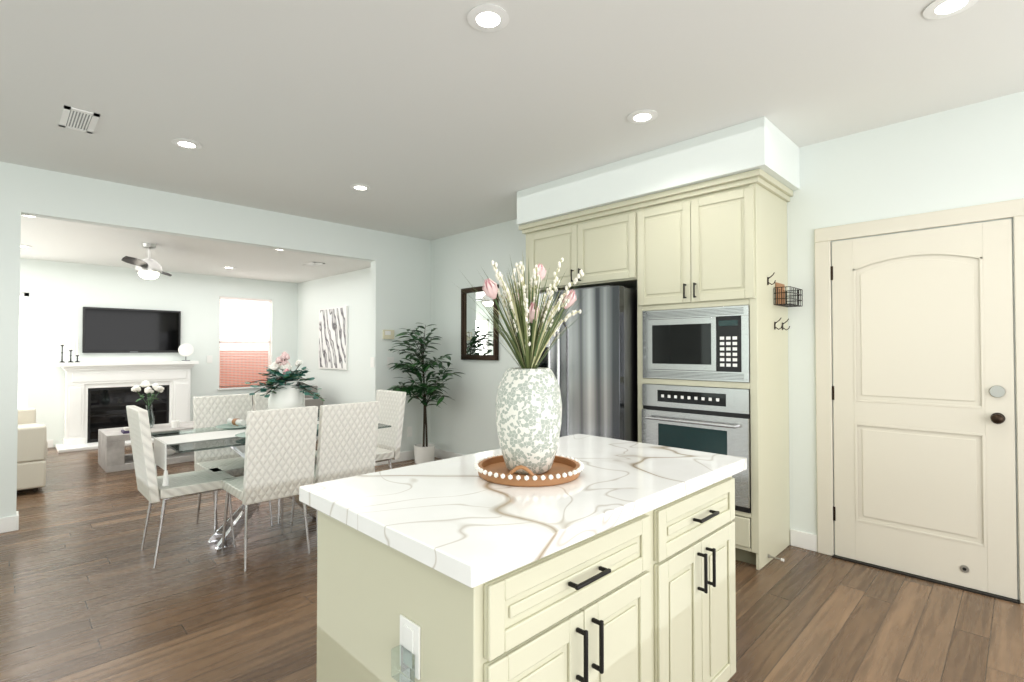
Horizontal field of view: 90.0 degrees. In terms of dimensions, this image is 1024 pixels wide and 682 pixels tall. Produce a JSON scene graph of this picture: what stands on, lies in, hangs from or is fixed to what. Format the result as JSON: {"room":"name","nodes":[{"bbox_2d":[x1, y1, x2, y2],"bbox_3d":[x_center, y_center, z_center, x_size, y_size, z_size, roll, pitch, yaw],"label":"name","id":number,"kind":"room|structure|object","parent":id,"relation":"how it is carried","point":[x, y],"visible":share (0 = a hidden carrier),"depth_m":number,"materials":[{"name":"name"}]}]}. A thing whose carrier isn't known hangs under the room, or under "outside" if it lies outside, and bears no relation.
{"room":"dining room and kitchen","nodes":[
{"label":"dining room and kitchen","id":0,"kind":"room"},
{"bbox_2d":[20,258,297,446],"bbox_3d":[-5.781,0.164,7.582,5.150,2.600,0.100,1,-1,-45],"label":"wall","id":1,"kind":"structure","parent":0,"point":[61,294],"depth_m":7.56,"materials":[{"name":"white paint"}]},
{"bbox_2d":[47,439,52,447],"bbox_3d":[-6.359,1.398,6.903,0.260,0.110,0.014,1,-1,-45],"label":"baseboard","id":2,"kind":"structure","parent":1,"relation":"attached to","point":[50,442],"depth_m":6.97,"materials":[{"name":"white"}]},
{"bbox_2d":[82,307,180,352],"bbox_3d":[-5.630,-0.150,7.627,1.180,0.650,0.053,1,-1,-45],"label":"wall tv","id":3,"kind":"object","parent":1,"relation":"attached to","point":[112,330],"visible":0.9,"depth_m":7.57,"materials":[{"name":"black plastic"}]},
{"bbox_2d":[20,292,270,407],"bbox_3d":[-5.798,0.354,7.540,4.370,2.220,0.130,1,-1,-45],"label":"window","id":4,"kind":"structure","parent":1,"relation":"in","point":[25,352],"depth_m":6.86,"materials":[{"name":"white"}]},
{"bbox_2d":[219,296,271,386],"bbox_3d":[-4.559,0.018,8.774,0.820,1.504,0.045,1,-1,-45],"label":"window blind","id":5,"kind":"object","parent":4,"relation":"attached to","point":[246,300],"visible":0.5,"depth_m":8.75,"materials":[{"name":"white fabric"}]},
{"bbox_2d":[207,356,211,362],"bbox_3d":[-4.932,0.297,8.351,0.080,0.120,0.007,1,-1,-45],"label":"switch","id":6,"kind":"object","parent":1,"relation":"attached to","point":[209,358],"depth_m":8.35,"materials":[{"name":"beige plastic"}]},
{"bbox_2d":[20,216,370,282],"bbox_3d":[-4.338,-1.149,6.161,5.150,0.080,3.980,1,-1,-45],"label":"ceiling","id":7,"kind":"structure","parent":0,"point":[46,239],"depth_m":6.46,"materials":[{"name":"white paint"}]},
{"bbox_2d":[121,243,171,278],"bbox_3d":[-4.172,-0.911,5.885,0.646,0.404,1.180,1,-1,-45],"label":"ceiling fan","id":8,"kind":"object","parent":7,"relation":"hanging from","point":[148,268],"visible":1,"depth_m":5.81,"materials":[{"name":"silver metal"}]},
{"bbox_2d":[304,262,324,266],"bbox_3d":[-2.807,-1.087,7.253,0.160,0.007,0.360,1,-1,-45],"label":"ceiling vent","id":9,"kind":"object","parent":7,"relation":"in","point":[313,264],"visible":1,"depth_m":7.25,"materials":[{"name":"white metal"}]},
{"bbox_2d":[0,161,430,517],"bbox_3d":[-3.666,0.044,3.914,7.350,2.720,0.120,1,-1,-45],"label":"wall","id":10,"kind":"structure","parent":0,"point":[400,297],"depth_m":4.71,"materials":[{"name":"white paint"}]},
{"bbox_2d":[0,513,18,532],"bbox_3d":[-4.947,1.327,2.531,3.614,0.110,0.034,1,-1,-45],"label":"baseboard","id":11,"kind":"structure","parent":10,"relation":"attached to","point":[11,523],"depth_m":3.76,"materials":[{"name":"white"}]},
{"bbox_2d":[370,357,373,367],"bbox_3d":[-1.623,0.248,5.954,0.007,0.120,0.080,1,-1,-45],"label":"switch","id":12,"kind":"object","parent":10,"relation":"attached to","point":[371,358],"depth_m":5.95,"materials":[{"name":"beige plastic"}]},
{"bbox_2d":[383,330,393,338],"bbox_3d":[-1.452,-0.076,6.022,0.140,0.110,0.030,1,-1,-45],"label":"switch","id":13,"kind":"object","parent":10,"relation":"attached to","point":[388,334],"depth_m":6.01,"materials":[{"name":"beige plastic"}]},
{"bbox_2d":[387,357,393,366],"bbox_3d":[-1.433,0.249,6.047,0.090,0.120,0.011,1,-1,-45],"label":"switch","id":14,"kind":"object","parent":10,"relation":"attached to","point":[389,359],"depth_m":6.04,"materials":[{"name":"beige plastic"}]},
{"bbox_2d":[375,450,413,465],"bbox_3d":[-1.319,1.386,6.159,0.764,0.110,0.034,1,-1,-45],"label":"baseboard","id":15,"kind":"structure","parent":10,"relation":"attached to","point":[406,455],"depth_m":6.15,"materials":[{"name":"white"}]},
{"bbox_2d":[407,426,411,436],"bbox_3d":[-1.244,1.102,6.226,0.070,0.120,0.007,1,-1,-45],"label":"switch","id":16,"kind":"object","parent":10,"relation":"attached to","point":[409,429],"depth_m":6.22,"materials":[{"name":"beige plastic"}]},
{"bbox_2d":[0,440,1023,681],"bbox_3d":[-2.316,1.412,2.540,7.550,0.060,12.100,1,-1,-45],"label":"floor","id":17,"kind":"structure","parent":0,"point":[89,592],"depth_m":2.67,"materials":[{"name":"brown wood"}]},
{"bbox_2d":[17,408,47,491],"bbox_3d":[-5.494,0.987,5.238,1.020,0.879,2.200,1,-1,-45],"label":"sofa","id":18,"kind":"object","parent":17,"relation":"on","point":[32,447],"visible":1,"depth_m":4.75,"materials":[{"name":"fabric"}]},
{"bbox_2d":[55,361,198,452],"bbox_3d":[-5.479,0.882,7.403,1.640,1.160,0.560,1,-1,-45],"label":"fireplace","id":19,"kind":"object","parent":17,"relation":"on","point":[100,395],"visible":0.73,"depth_m":7.29,"materials":[{"name":"white"}]},
{"bbox_2d":[59,326,64,362],"bbox_3d":[-6.131,0.043,6.979,0.058,0.500,0.058,-1,-1,30],"label":"candlestick","id":20,"kind":"object","parent":19,"relation":"on","point":[62,345],"depth_m":6.97,"materials":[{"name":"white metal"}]},
{"bbox_2d":[178,343,193,360],"bbox_3d":[-5.105,0.173,8.017,0.210,0.275,0.060,1,-1,-45],"label":"decor","id":21,"kind":"object","parent":19,"relation":"on","point":[185,350],"visible":1,"depth_m":8.01,"materials":[{"name":"white metal"}]},
{"bbox_2d":[98,421,193,472],"bbox_3d":[-4.193,1.242,6.231,1.250,0.400,0.670,1,-1,-45],"label":"coffee table","id":22,"kind":"object","parent":17,"relation":"on","point":[113,456],"visible":0.56,"depth_m":5.75,"materials":[{"name":"wood"}]},
{"bbox_2d":[131,380,163,427],"bbox_3d":[-4.357,0.756,6.137,0.342,0.568,0.221,1,-1,-45],"label":"vase","id":23,"kind":"object","parent":22,"relation":"on","point":[147,389],"visible":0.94,"depth_m":6.12,"materials":[{"name":"clear glass"}]},
{"bbox_2d":[121,421,178,433],"bbox_3d":[-4.183,0.997,5.949,0.560,0.079,0.170,1,-1,-45],"label":"books","id":24,"kind":"object","parent":22,"relation":"on","point":[174,424],"visible":0.44,"depth_m":6.11,"materials":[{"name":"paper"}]},
{"bbox_2d":[167,447,175,455],"bbox_3d":[-4.137,1.325,6.166,0.240,0.090,0.240,1,-1,-45],"label":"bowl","id":25,"kind":"object","parent":22,"relation":"on","point":[170,451],"visible":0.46,"depth_m":6.11,"materials":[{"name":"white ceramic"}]},
{"bbox_2d":[126,405,235,567],"bbox_3d":[-2.201,0.912,3.413,0.420,0.971,0.552,-1,-1,45],"label":"dining chair","id":26,"kind":"object","parent":17,"relation":"on","point":[151,489],"visible":0.79,"depth_m":3.24,"materials":[{"name":"leather"}]},
{"bbox_2d":[193,394,272,533],"bbox_3d":[-2.152,0.920,3.948,0.420,0.971,0.552,1,-1,-45],"label":"dining chair","id":27,"kind":"object","parent":17,"relation":"on","point":[211,411],"visible":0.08,"depth_m":4.01,"materials":[{"name":"leather"}]},
{"bbox_2d":[221,406,317,570],"bbox_3d":[-1.603,0.911,3.370,0.420,0.971,0.552,1,-1,-45],"label":"dining chair","id":28,"kind":"object","parent":17,"relation":"on","point":[280,449],"visible":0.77,"depth_m":3.19,"materials":[{"name":"leather"}]},
{"bbox_2d":[151,418,390,550],"bbox_3d":[-1.750,1.039,3.777,1.410,0.774,0.900,1,-1,-45],"label":"dining table","id":29,"kind":"object","parent":17,"relation":"on","point":[236,444],"visible":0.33,"depth_m":3.54,"materials":[{"name":"clear glass"}]},
{"bbox_2d":[215,418,240,428],"bbox_3d":[-2.053,0.607,3.864,0.280,0.090,0.337,0,-1,21],"label":"plate","id":30,"kind":"object","parent":29,"relation":"on","point":[230,421],"depth_m":3.84,"materials":[{"name":"ceramic"}]},
{"bbox_2d":[154,421,318,485],"bbox_3d":[-1.812,0.773,3.719,1.286,0.254,0.376,1,-1,-45],"label":"table runner","id":31,"kind":"object","parent":29,"relation":"on","point":[160,450],"visible":0.65,"depth_m":3.33,"materials":[{"name":"fabric"}]},
{"bbox_2d":[245,351,325,409],"bbox_3d":[-1.709,0.363,3.851,0.543,0.569,0.540,1,-1,-45],"label":"vase","id":32,"kind":"object","parent":31,"relation":"on","point":[286,387],"visible":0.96,"depth_m":3.78,"materials":[{"name":"white ceramic"}]},
{"bbox_2d":[230,420,245,437],"bbox_3d":[-1.684,0.601,3.467,0.337,0.090,0.280,0,-1,-21],"label":"plate","id":33,"kind":"object","parent":29,"relation":"on","point":[235,423],"depth_m":3.78,"materials":[{"name":"ceramic"}]},
{"bbox_2d":[253,393,316,524],"bbox_3d":[-1.841,0.925,4.259,0.420,0.971,0.552,1,-1,-45],"label":"dining chair","id":34,"kind":"object","parent":17,"relation":"on","point":[260,402],"visible":0.1,"depth_m":4.29,"materials":[{"name":"leather"}]},
{"bbox_2d":[252,384,323,417],"bbox_3d":[-3.730,1.061,7.992,0.950,0.820,1.500,1,-1,-45],"label":"sofa","id":35,"kind":"object","parent":17,"relation":"on","point":[311,401],"visible":0.02,"depth_m":7.75,"materials":[{"name":"fabric"}]},
{"bbox_2d":[290,401,379,534],"bbox_3d":[-1.285,0.916,3.688,0.420,0.971,0.552,1,-1,-45],"label":"dining chair","id":36,"kind":"object","parent":17,"relation":"on","point":[347,440],"visible":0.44,"depth_m":3.50,"materials":[{"name":"leather"}]},
{"bbox_2d":[375,390,405,468],"bbox_3d":[-1.256,0.928,4.386,0.420,0.971,0.552,-1,-1,45],"label":"dining chair","id":37,"kind":"object","parent":17,"relation":"on","point":[391,410],"visible":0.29,"depth_m":4.44,"materials":[{"name":"leather"}]},
{"bbox_2d":[387,323,463,463],"bbox_3d":[-1.025,0.614,5.816,0.823,1.643,0.864,1,-1,-45],"label":"potted plant","id":38,"kind":"object","parent":17,"relation":"on","point":[424,452],"visible":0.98,"depth_m":5.86,"materials":[{"name":"green plant"}]},
{"bbox_2d":[317,466,746,681],"bbox_3d":[0.146,0.931,1.741,1.310,0.876,0.783,1,-1,-45],"label":"kitchen island","id":39,"kind":"object","parent":17,"relation":"on","point":[614,561],"depth_m":1.36,"materials":[{"name":"beige paint"}]},
{"bbox_2d":[391,614,420,681],"bbox_3d":[-0.249,0.720,1.188,0.034,0.130,0.080,1,-1,-45],"label":"outlet","id":40,"kind":"object","parent":39,"relation":"attached to","point":[410,641],"visible":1,"depth_m":1.19,"materials":[{"name":"white plastic"}]},
{"bbox_2d":[299,434,746,589],"bbox_3d":[0.127,0.470,1.767,1.390,0.045,0.811,1,-1,-45],"label":"island countertop","id":41,"kind":"structure","parent":39,"relation":"on","point":[441,515],"depth_m":1.42,"materials":[{"name":"white stone"}]},
{"bbox_2d":[474,454,583,486],"bbox_3d":[0.057,0.413,1.719,0.367,0.065,0.366,1,-1,-45],"label":"wood tray","id":42,"kind":"object","parent":41,"relation":"on","point":[562,470],"visible":0.83,"depth_m":1.61,"materials":[{"name":"brown wood"}]},
{"bbox_2d":[457,253,587,474],"bbox_3d":[0.057,0.071,1.732,0.503,0.725,0.533,1,-1,-45],"label":"mosaic vase","id":43,"kind":"object","parent":42,"relation":"on","point":[528,411],"visible":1,"depth_m":1.65,"materials":[{"name":"white ceramic"}]},
{"bbox_2d":[537,285,637,441],"bbox_3d":[0.661,0.507,4.164,0.825,1.802,0.955,1,-1,-45],"label":"refrigerator","id":44,"kind":"object","parent":17,"relation":"on","point":[589,360],"visible":0.23,"depth_m":3.73,"materials":[{"name":"silver metal"}]},
{"bbox_2d":[0,0,1023,239],"bbox_3d":[-0.873,-1.401,1.144,7.350,0.080,8.020,1,-1,-45],"label":"ceiling","id":45,"kind":"structure","parent":0,"point":[430,119],"depth_m":2.68,"materials":[{"name":"white paint"}]},
{"bbox_2d":[59,105,99,133],"bbox_3d":[-2.602,-1.325,3.077,0.160,0.007,0.360,1,-1,-45],"label":"ceiling vent","id":46,"kind":"object","parent":45,"relation":"in","point":[78,119],"visible":1,"depth_m":3.07,"materials":[{"name":"white metal"}]},
{"bbox_2d":[171,138,201,148],"bbox_3d":[-2.178,-1.318,3.430,0.176,0.009,0.176,1,-1,-45],"label":"recessed light","id":47,"kind":"object","parent":45,"relation":"in","point":[185,143],"visible":1,"depth_m":3.42,"materials":[{"name":"white"}]},
{"bbox_2d":[350,184,370,190],"bbox_3d":[-1.287,-1.303,4.349,0.176,0.009,0.176,1,-1,-45],"label":"recessed light","id":48,"kind":"object","parent":45,"relation":"in","point":[361,187],"visible":0.96,"depth_m":4.34,"materials":[{"name":"white"}]},
{"bbox_2d":[467,4,508,31],"bbox_3d":[-0.099,-1.340,2.129,0.176,0.009,0.176,1,-1,-45],"label":"recessed light","id":49,"kind":"object","parent":45,"relation":"in","point":[488,18],"visible":1,"depth_m":2.12,"materials":[{"name":"white"}]},
{"bbox_2d":[627,109,657,123],"bbox_3d":[0.771,-1.325,3.027,0.176,0.009,0.176,1,-1,-45],"label":"recessed light","id":50,"kind":"object","parent":45,"relation":"in","point":[642,116],"visible":1,"depth_m":3.02,"materials":[{"name":"white"}]},
{"bbox_2d":[923,0,977,18],"bbox_3d":[1.754,-1.341,2.045,0.176,0.009,0.176,1,-1,-45],"label":"recessed light","id":51,"kind":"object","parent":45,"relation":"in","point":[938,9],"visible":1,"depth_m":2.06,"materials":[{"name":"white"}]},
{"bbox_2d":[517,116,799,224],"bbox_3d":[1.004,-1.170,3.986,0.669,0.287,2.050,1,-1,-45],"label":"soffit","id":52,"kind":"structure","parent":0,"point":[765,144],"depth_m":3.45,"materials":[{"name":"white paint"}]},
{"bbox_2d":[297,91,1023,599],"bbox_3d":[0.318,0.025,5.197,0.100,2.800,12.100,1,-1,-45],"label":"wall","id":53,"kind":"structure","parent":0,"point":[967,155],"depth_m":3.46,"materials":[{"name":"white paint"}]},
{"bbox_2d":[319,306,347,369],"bbox_3d":[-2.919,-0.043,8.340,0.032,1.000,0.980,1,-1,-45],"label":"wall art","id":54,"kind":"object","parent":53,"relation":"attached to","point":[333,337],"visible":1,"depth_m":8.28,"materials":[{"name":"white paper"}]},
{"bbox_2d":[435,448,462,458],"bbox_3d":[-0.255,1.378,5.665,0.017,0.110,2.196,1,-1,-45],"label":"baseboard","id":55,"kind":"structure","parent":53,"relation":"attached to","point":[442,454],"depth_m":6.22,"materials":[{"name":"white wood"}]},
{"bbox_2d":[461,284,498,359],"bbox_3d":[-0.374,-0.200,5.789,0.042,0.830,0.610,1,-1,-45],"label":"wall mirror","id":56,"kind":"object","parent":53,"relation":"attached to","point":[478,343],"visible":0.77,"depth_m":5.81,"materials":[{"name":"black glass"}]},
{"bbox_2d":[527,200,638,291],"bbox_3d":[0.732,-0.711,4.301,0.598,0.542,1.070,1,-1,-45],"label":"upper cabinet","id":57,"kind":"object","parent":53,"relation":"attached to","point":[601,244],"depth_m":4.02,"materials":[{"name":"beige paint"}]},
{"bbox_2d":[635,180,786,310],"bbox_3d":[1.400,-0.605,3.623,0.588,0.712,0.806,1,-1,-45],"label":"upper cabinet","id":58,"kind":"object","parent":53,"relation":"attached to","point":[720,242],"depth_m":3.36,"materials":[{"name":"beige paint"}]},
{"bbox_2d":[642,305,749,381],"bbox_3d":[1.339,0.023,3.552,0.424,0.476,0.736,1,-1,-45],"label":"microwave oven","id":59,"kind":"object","parent":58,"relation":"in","point":[709,344],"visible":0.94,"depth_m":3.37,"materials":[{"name":"silver metal"}]},
{"bbox_2d":[642,384,750,512],"bbox_3d":[1.359,0.683,3.562,0.606,0.756,0.736,1,-1,-45],"label":"wall oven","id":60,"kind":"object","parent":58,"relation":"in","point":[716,420],"visible":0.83,"depth_m":3.33,"materials":[{"name":"silver metal"}]},
{"bbox_2d":[767,273,775,284],"bbox_3d":[1.645,-0.394,3.241,0.016,0.079,0.047,1,-1,-45],"label":"hook","id":61,"kind":"object","parent":58,"relation":"attached to","point":[768,283],"depth_m":3.25,"materials":[{"name":"brown metal"}]},
{"bbox_2d":[774,282,802,306],"bbox_3d":[1.823,-0.308,3.380,0.255,0.152,0.102,1,-1,-45],"label":"hanging basket","id":62,"kind":"object","parent":61,"relation":"hanging from","point":[781,292],"visible":1,"depth_m":3.37,"materials":[{"name":"black metal"}]},
{"bbox_2d":[774,318,784,329],"bbox_3d":[1.729,-0.112,3.322,0.016,0.079,0.047,1,-1,-45],"label":"hook","id":63,"kind":"object","parent":58,"relation":"attached to","point":[775,327],"depth_m":3.33,"materials":[{"name":"brown metal"}]},
{"bbox_2d":[814,198,1023,603],"bbox_3d":[2.389,0.319,3.034,0.020,2.142,1.040,1,-1,-45],"label":"door frame","id":64,"kind":"structure","parent":53,"relation":"attached to","point":[824,237],"depth_m":3.26,"materials":[{"name":"beige paint"}]},
{"bbox_2d":[831,219,1019,603],"bbox_3d":[2.366,0.368,3.011,0.082,2.042,0.860,1,-1,-45],"label":"entry door","id":65,"kind":"structure","parent":53,"relation":"in","point":[924,423],"depth_m":2.99,"materials":[{"name":"beige paint"}]},
{"bbox_2d":[768,554,783,561],"bbox_3d":[1.639,1.347,3.176,0.024,0.023,0.090,1,-1,-45],"label":"door stop","id":66,"kind":"object","parent":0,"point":[781,559],"visible":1,"depth_m":3.17,"materials":[{"name":"silver metal"}]},
{"label":"outside","id":67,"kind":"structure","parent":0,"visible":0},
{"bbox_2d":[18,296,268,407],"bbox_3d":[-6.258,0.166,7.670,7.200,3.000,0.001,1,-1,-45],"label":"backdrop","id":68,"kind":"structure","parent":67,"point":[20,374],"depth_m":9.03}
]}

